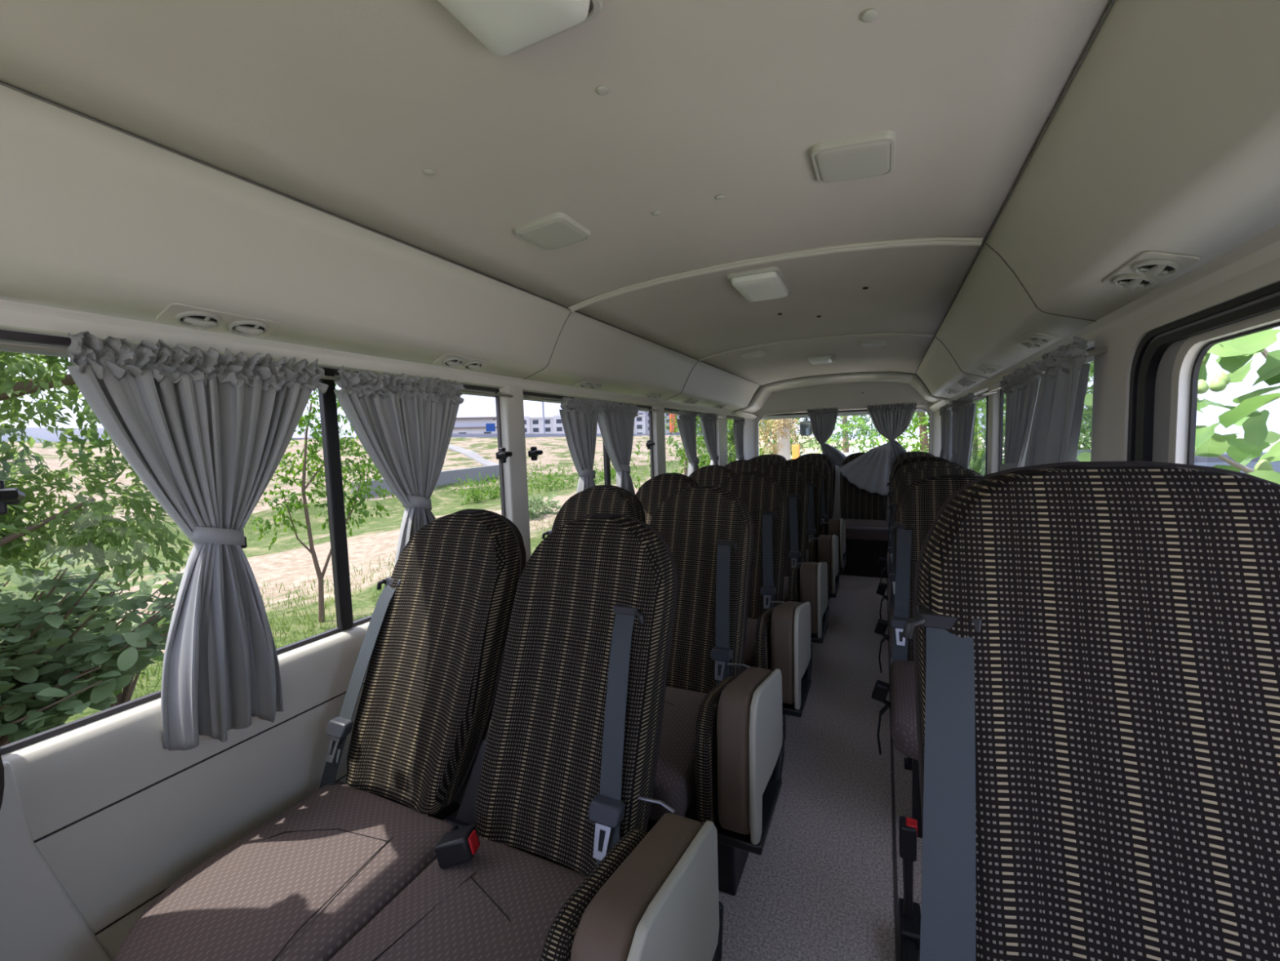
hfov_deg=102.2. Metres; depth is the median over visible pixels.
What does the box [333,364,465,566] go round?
window curtain
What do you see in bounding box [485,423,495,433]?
road sign
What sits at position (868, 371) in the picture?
trim
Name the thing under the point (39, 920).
trim
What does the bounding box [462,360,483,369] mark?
outlet
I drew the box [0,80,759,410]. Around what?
trim
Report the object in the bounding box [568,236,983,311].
trim
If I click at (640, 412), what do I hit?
apartment building
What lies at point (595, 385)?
outlet
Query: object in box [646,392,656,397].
outlet
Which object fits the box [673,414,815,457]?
leafy tree
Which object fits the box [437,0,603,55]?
recessed light
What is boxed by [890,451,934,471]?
seat
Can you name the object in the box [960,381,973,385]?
outlet
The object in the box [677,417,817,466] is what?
leafy tree
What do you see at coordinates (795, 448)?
bollard
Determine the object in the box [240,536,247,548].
curtain hook
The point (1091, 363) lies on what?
leafy tree
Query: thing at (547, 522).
grass
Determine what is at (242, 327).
outlet
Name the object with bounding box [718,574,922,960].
floor
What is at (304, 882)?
cushion
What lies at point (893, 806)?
trim
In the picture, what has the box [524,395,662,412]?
curtain rod
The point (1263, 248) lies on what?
trim
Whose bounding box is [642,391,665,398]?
vent panel
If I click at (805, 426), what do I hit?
mirror glass
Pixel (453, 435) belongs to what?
guard rail
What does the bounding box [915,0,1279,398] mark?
trim
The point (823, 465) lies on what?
passenger seat
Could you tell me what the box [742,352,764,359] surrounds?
diffuser
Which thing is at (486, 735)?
cushion
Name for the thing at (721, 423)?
trim
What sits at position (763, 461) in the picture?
passenger seat
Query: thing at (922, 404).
curtain rod
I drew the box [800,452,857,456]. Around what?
car
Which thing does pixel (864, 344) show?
diffuser
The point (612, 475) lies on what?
bush
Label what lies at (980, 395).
curtain rod
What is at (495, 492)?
bush
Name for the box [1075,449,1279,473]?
car
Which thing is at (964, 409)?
window curtain
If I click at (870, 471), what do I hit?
curtain
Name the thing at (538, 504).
bush
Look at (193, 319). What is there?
outlet
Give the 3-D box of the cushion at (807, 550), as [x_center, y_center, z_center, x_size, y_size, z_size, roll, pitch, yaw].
[1.010,0.563,3.629,0.392,0.120,0.492,0,5,25]
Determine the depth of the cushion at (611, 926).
0.71 m
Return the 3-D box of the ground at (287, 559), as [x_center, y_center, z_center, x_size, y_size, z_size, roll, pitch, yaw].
[3.646,-8.348,120.596,204.600,3.796,281.900,0,5,25]
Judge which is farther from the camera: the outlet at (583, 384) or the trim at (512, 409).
the outlet at (583, 384)
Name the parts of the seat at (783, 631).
backrest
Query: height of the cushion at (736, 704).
0.333 m
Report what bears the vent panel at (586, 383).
attached to the wall at (841, 391)
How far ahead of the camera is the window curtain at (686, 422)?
3.87 m
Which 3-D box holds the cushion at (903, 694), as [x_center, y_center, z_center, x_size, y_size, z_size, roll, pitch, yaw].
[1.045,0.714,1.596,0.484,0.120,0.492,0,5,25]
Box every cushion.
[114,781,453,960]
[328,835,586,960]
[484,719,491,738]
[570,813,702,960]
[648,685,706,821]
[716,666,773,834]
[741,617,757,672]
[770,600,803,703]
[782,576,788,603]
[800,561,818,634]
[804,549,808,561]
[817,534,831,590]
[828,518,839,564]
[840,519,888,540]
[886,551,889,575]
[887,574,891,608]
[888,605,894,658]
[889,660,918,759]
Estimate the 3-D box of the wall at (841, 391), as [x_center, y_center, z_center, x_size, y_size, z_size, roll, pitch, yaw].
[1.942,-0.138,5.115,1.910,1.782,0.665,0,5,25]
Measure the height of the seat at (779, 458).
1.074 m
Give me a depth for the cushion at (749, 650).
2.05 m
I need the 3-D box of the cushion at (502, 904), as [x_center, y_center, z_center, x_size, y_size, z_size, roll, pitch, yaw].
[-0.307,0.816,0.834,0.392,0.120,0.492,0,5,25]
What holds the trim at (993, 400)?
attached to the wall
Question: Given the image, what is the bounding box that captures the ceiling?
[0,0,1111,385]
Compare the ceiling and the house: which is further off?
the house
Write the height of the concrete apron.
1.789 m
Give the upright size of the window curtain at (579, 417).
0.784 m
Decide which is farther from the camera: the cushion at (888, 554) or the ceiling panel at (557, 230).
the cushion at (888, 554)
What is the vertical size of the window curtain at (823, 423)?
0.682 m
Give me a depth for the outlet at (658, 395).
3.26 m
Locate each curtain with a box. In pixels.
[66,331,328,750]
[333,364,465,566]
[559,395,600,493]
[597,400,639,494]
[675,409,698,475]
[698,412,719,465]
[733,416,745,460]
[807,407,845,467]
[838,441,890,495]
[866,402,916,462]
[938,403,952,462]
[949,392,977,468]
[1000,360,1044,471]
[1024,336,1089,466]
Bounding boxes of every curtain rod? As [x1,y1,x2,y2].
[0,342,513,398]
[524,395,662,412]
[664,409,724,417]
[768,404,924,413]
[973,394,988,399]
[982,346,1107,395]
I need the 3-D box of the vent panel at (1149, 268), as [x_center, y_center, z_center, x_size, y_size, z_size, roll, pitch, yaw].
[0.966,-0.395,0.984,0.076,0.034,0.210,0,5,25]
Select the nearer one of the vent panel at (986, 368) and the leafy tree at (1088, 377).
the vent panel at (986, 368)
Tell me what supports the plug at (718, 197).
attached to the ceiling
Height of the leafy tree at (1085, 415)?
3.969 m
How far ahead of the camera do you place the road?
39.65 m
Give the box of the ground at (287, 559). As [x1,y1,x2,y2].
[0,434,1279,723]
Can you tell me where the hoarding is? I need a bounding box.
[669,413,676,433]
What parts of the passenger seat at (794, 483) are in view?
latch plate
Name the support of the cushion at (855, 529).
on the seat at (863, 512)
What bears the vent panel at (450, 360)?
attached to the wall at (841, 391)
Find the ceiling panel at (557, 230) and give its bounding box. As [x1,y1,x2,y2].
[514,212,591,251]
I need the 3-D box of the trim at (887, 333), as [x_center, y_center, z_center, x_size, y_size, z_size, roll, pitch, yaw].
[0.989,-0.816,3.090,1.342,0.069,0.027,0,5,25]
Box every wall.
[0,621,369,960]
[1,426,109,442]
[351,464,499,497]
[733,372,949,524]
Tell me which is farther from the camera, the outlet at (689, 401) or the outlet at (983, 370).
the outlet at (689, 401)
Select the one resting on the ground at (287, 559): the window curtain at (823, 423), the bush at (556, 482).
the bush at (556, 482)
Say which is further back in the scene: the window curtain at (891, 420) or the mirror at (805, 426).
the mirror at (805, 426)
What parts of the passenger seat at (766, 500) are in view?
latch plate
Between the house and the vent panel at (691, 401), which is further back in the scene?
the house
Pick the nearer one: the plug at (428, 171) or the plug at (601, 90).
the plug at (601, 90)
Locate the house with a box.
[452,417,497,433]
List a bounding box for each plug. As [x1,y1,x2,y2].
[422,168,434,175]
[595,84,608,95]
[652,210,660,215]
[715,195,724,199]
[860,8,878,22]
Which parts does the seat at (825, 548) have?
backrest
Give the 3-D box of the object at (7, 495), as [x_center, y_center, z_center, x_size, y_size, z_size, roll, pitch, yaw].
[-1.089,0.029,0.872,0.044,0.060,0.067,0,5,25]
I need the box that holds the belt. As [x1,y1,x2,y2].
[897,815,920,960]
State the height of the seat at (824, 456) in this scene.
1.074 m
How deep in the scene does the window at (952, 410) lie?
4.66 m
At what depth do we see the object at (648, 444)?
3.32 m
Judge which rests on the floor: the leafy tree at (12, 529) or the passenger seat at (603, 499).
the passenger seat at (603, 499)
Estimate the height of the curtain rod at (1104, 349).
0.028 m
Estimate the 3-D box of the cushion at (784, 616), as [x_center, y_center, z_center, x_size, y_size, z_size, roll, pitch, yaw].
[0.571,0.616,1.971,0.079,0.333,0.359,0,5,25]
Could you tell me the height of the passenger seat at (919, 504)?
1.074 m
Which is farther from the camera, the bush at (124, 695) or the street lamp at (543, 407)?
the street lamp at (543, 407)
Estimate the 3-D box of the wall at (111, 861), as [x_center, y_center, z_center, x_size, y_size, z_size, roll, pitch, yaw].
[-0.254,0.689,2.728,0.065,0.738,6.890,0,5,25]
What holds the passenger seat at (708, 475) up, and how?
on the floor
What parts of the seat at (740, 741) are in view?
backrest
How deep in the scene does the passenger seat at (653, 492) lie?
2.77 m
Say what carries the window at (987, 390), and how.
in the wall
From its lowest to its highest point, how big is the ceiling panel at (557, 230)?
0.028 m
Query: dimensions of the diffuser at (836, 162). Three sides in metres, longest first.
0.142 x 0.139 x 0.007 m
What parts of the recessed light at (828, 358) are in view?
frame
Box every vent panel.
[155,302,280,337]
[431,353,490,370]
[573,378,606,388]
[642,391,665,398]
[682,398,699,404]
[712,403,726,408]
[945,388,959,394]
[956,379,976,386]
[976,364,1003,373]
[1015,331,1058,348]
[1102,250,1201,289]
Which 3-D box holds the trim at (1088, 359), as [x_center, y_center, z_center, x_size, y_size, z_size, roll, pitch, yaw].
[0.605,-0.631,2.276,2.016,0.478,7.020,0,5,25]
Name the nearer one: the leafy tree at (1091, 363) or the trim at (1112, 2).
the trim at (1112, 2)
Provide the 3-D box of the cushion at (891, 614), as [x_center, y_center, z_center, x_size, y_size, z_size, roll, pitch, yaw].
[1.326,0.660,2.191,0.484,0.120,0.492,0,5,25]
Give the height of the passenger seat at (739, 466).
1.074 m
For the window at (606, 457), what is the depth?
2.90 m
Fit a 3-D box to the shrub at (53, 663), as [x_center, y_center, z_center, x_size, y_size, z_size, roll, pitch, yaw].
[-4.447,1.281,3.296,2.205,1.706,2.520,0,5,25]
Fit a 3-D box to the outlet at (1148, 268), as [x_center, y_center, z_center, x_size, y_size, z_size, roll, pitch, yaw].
[0.946,-0.389,0.946,0.061,0.028,0.078,0,5,25]
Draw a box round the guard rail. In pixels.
[451,433,702,437]
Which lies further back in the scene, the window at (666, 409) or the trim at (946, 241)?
the window at (666, 409)
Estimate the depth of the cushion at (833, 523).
3.75 m
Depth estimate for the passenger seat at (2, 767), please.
0.59 m
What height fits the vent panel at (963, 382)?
0.034 m
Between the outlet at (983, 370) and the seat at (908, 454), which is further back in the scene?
the seat at (908, 454)
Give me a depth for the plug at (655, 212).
1.31 m
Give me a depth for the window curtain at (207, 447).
1.10 m
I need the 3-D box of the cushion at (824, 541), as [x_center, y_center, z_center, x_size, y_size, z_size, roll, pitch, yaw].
[1.196,0.496,3.296,0.079,0.333,0.359,0,5,25]
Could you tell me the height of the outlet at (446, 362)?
0.028 m
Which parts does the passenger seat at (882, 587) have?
backrest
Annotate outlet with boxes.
[174,311,222,328]
[227,320,269,336]
[441,357,464,367]
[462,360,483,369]
[579,381,592,387]
[589,382,602,388]
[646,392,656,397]
[653,393,662,398]
[685,399,693,403]
[959,382,970,386]
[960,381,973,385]
[979,368,994,373]
[982,365,998,371]
[1019,340,1043,348]
[1026,335,1051,343]
[1112,274,1155,289]
[1132,259,1181,276]
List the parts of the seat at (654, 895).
backrest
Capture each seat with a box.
[0,753,4,809]
[114,508,525,960]
[328,512,677,960]
[471,484,645,768]
[539,795,723,960]
[635,472,699,524]
[648,485,754,821]
[688,465,735,486]
[694,662,784,895]
[717,472,788,672]
[724,459,761,474]
[748,456,778,467]
[754,464,808,603]
[755,600,812,740]
[758,453,786,463]
[778,458,822,561]
[787,561,828,676]
[795,455,831,530]
[799,453,835,519]
[808,534,839,619]
[820,518,846,599]
[840,452,888,577]
[871,475,981,838]
[874,466,982,672]
[875,460,963,618]
[877,456,948,582]
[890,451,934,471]
[902,461,1279,960]
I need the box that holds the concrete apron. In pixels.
[448,444,498,466]
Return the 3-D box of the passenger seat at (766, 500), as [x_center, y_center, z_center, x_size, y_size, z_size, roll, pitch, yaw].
[0.393,0.526,2.354,0.463,1.074,0.853,0,5,25]
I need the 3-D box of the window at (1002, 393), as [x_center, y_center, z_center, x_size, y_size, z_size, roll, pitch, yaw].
[1.614,-0.072,2.109,0.026,0.750,1.466,0,5,25]
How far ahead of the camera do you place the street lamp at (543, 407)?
68.78 m
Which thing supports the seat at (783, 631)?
on the floor
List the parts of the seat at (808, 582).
backrest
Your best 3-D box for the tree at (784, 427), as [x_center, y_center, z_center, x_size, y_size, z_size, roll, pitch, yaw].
[3.653,-1.007,14.126,1.857,4.265,1.729,-3,4,-12]
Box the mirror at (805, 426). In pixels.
[800,417,812,435]
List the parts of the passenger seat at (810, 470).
latch plate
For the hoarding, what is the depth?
108.74 m
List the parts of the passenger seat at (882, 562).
backrest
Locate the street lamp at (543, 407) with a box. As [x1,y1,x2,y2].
[542,401,545,433]
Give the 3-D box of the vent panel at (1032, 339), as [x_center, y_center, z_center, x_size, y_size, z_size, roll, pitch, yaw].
[1.302,-0.460,1.696,0.076,0.034,0.210,0,5,25]
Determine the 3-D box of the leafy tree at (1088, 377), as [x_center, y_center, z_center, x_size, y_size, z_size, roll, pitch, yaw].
[12.791,-3.458,19.430,6.990,7.764,6.962,0,5,25]
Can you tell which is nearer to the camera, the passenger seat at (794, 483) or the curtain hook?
the curtain hook
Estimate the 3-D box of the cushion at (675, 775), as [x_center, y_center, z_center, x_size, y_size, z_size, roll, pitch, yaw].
[0.020,0.753,1.528,0.392,0.120,0.492,0,5,25]
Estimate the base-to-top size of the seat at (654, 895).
0.641 m
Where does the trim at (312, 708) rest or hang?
attached to the wall at (111, 861)
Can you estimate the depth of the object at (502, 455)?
2.04 m
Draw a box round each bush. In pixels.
[446,471,500,505]
[526,461,579,494]
[528,493,562,519]
[592,457,632,483]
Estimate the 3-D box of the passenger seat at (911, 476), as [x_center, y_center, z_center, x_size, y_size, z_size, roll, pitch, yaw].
[1.367,0.494,2.348,0.544,1.074,0.838,0,5,25]
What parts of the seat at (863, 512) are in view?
backrest, panel, rail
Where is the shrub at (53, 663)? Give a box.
[0,543,183,746]
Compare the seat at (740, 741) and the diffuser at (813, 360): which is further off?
the diffuser at (813, 360)
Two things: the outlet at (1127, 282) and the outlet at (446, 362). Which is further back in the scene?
the outlet at (446, 362)
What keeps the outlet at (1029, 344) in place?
attached to the vent panel at (1032, 339)
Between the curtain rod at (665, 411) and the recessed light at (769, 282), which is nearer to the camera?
the recessed light at (769, 282)
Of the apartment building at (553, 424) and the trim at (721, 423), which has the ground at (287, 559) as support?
the apartment building at (553, 424)
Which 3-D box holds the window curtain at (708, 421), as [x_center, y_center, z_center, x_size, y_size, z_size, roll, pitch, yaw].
[0.594,-0.179,4.360,0.094,0.781,0.451,0,5,25]
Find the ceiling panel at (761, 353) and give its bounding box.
[740,350,766,359]
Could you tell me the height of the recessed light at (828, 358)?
0.037 m
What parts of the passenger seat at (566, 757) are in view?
backrest, latch plate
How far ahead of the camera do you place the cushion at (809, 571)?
2.45 m
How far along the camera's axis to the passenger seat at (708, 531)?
1.77 m
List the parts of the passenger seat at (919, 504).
latch plate, backrest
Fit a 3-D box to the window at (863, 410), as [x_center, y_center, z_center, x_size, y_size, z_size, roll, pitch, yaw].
[2.063,-0.430,5.372,1.689,0.587,0.051,0,5,25]
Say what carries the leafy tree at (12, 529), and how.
on the ground at (287, 559)
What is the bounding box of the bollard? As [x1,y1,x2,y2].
[791,444,799,458]
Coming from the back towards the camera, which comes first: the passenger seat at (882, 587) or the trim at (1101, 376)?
the passenger seat at (882, 587)
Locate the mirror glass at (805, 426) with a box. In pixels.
[800,421,810,435]
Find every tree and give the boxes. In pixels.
[0,351,319,599]
[610,419,762,489]
[664,416,800,472]
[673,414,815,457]
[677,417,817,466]
[758,417,812,460]
[764,414,917,455]
[826,395,1004,475]
[902,377,1090,470]
[924,360,1204,471]
[968,365,1229,475]
[968,399,1091,473]
[1076,328,1279,484]
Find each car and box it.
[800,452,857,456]
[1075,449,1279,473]
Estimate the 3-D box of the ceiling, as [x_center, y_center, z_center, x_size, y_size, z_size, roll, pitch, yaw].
[0.475,-0.732,2.000,1.368,0.079,6.430,0,5,25]
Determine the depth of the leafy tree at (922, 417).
14.55 m
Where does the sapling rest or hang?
on the ground at (287, 559)
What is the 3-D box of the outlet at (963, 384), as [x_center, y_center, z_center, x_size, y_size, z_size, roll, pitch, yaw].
[1.993,-0.590,3.167,0.061,0.028,0.078,0,5,25]
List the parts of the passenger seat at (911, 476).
latch plate, backrest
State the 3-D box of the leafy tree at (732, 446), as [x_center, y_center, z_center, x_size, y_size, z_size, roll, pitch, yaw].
[3.355,-1.587,17.739,4.342,4.917,5.007,1,5,32]
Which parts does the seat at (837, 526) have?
backrest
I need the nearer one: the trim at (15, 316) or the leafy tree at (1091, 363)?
the trim at (15, 316)
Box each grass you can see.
[63,514,556,724]
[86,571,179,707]
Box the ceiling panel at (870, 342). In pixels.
[859,339,887,346]
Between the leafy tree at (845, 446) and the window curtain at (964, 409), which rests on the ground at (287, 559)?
the leafy tree at (845, 446)
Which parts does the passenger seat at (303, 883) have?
latch plate, backrest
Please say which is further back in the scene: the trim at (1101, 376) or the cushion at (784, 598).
the cushion at (784, 598)
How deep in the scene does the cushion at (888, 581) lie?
2.77 m
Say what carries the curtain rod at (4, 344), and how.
attached to the window at (327, 401)
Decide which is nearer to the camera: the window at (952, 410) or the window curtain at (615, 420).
the window curtain at (615, 420)
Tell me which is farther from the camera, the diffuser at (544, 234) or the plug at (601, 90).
the diffuser at (544, 234)
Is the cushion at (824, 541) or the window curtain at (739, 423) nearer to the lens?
the cushion at (824, 541)
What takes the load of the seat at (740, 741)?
on the floor
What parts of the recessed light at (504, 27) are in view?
frame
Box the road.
[291,434,763,439]
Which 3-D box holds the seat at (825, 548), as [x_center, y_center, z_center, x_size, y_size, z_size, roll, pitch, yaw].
[1.174,0.644,3.331,0.195,0.641,0.388,0,5,25]
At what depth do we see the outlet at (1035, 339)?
1.64 m
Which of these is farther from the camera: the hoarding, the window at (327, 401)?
the hoarding
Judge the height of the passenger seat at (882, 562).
1.074 m
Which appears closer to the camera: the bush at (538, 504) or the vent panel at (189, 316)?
the vent panel at (189, 316)
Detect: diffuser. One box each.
[519,219,586,249]
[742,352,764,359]
[808,356,833,364]
[815,141,890,182]
[861,342,885,346]
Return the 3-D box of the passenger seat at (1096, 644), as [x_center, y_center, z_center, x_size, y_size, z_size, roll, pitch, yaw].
[0.432,0.543,0.370,0.544,1.074,0.838,0,5,25]
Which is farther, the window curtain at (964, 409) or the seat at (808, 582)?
the window curtain at (964, 409)
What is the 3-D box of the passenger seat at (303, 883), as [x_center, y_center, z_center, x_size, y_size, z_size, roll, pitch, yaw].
[-0.622,0.649,1.159,0.446,1.074,0.838,0,5,25]
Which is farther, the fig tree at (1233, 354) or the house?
the house
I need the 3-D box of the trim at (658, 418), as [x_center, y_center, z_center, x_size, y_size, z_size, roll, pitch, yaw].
[0.134,-0.129,3.558,0.046,0.782,0.167,0,5,25]
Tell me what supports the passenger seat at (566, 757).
on the floor
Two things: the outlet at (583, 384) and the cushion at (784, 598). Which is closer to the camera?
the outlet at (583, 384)
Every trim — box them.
[0,0,1115,400]
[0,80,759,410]
[0,291,1093,419]
[0,299,738,416]
[0,760,111,960]
[33,682,364,935]
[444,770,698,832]
[498,384,531,563]
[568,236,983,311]
[651,404,666,476]
[697,332,933,360]
[715,412,728,466]
[733,371,949,411]
[886,577,898,960]
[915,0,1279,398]
[949,223,1279,404]
[986,383,999,474]
[1090,328,1115,461]
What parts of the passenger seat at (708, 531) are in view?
backrest, latch plate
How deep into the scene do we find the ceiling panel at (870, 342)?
3.16 m
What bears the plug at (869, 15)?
attached to the ceiling
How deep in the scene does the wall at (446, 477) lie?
27.16 m
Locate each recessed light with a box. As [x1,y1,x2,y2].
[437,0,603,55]
[726,266,791,302]
[806,354,835,364]
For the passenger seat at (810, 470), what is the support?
on the floor
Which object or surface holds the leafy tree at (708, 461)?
on the ground at (287, 559)
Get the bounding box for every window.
[0,329,506,755]
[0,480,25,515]
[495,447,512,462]
[523,391,653,484]
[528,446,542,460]
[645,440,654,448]
[664,408,716,447]
[757,408,929,454]
[951,409,952,455]
[974,390,988,475]
[998,346,1094,471]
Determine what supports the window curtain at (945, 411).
hanging from the curtain rod
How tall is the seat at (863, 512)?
1.074 m
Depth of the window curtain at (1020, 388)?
1.93 m
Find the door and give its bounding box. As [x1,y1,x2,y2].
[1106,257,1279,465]
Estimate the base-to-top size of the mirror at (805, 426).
0.396 m
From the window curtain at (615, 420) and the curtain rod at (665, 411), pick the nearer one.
the window curtain at (615, 420)
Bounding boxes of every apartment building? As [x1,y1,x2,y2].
[493,412,645,433]
[636,410,702,433]
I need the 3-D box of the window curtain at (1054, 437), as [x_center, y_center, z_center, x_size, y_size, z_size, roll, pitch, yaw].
[1.309,-0.059,1.653,0.081,0.696,0.619,0,5,25]
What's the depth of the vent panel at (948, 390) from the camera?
3.70 m
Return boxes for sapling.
[251,382,394,622]
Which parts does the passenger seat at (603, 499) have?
backrest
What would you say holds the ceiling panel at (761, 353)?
attached to the ceiling
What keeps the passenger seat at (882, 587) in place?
on the floor
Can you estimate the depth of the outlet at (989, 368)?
2.39 m
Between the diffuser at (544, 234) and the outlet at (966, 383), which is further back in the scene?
the outlet at (966, 383)
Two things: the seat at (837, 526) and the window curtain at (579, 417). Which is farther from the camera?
the seat at (837, 526)
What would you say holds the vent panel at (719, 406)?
attached to the wall at (841, 391)

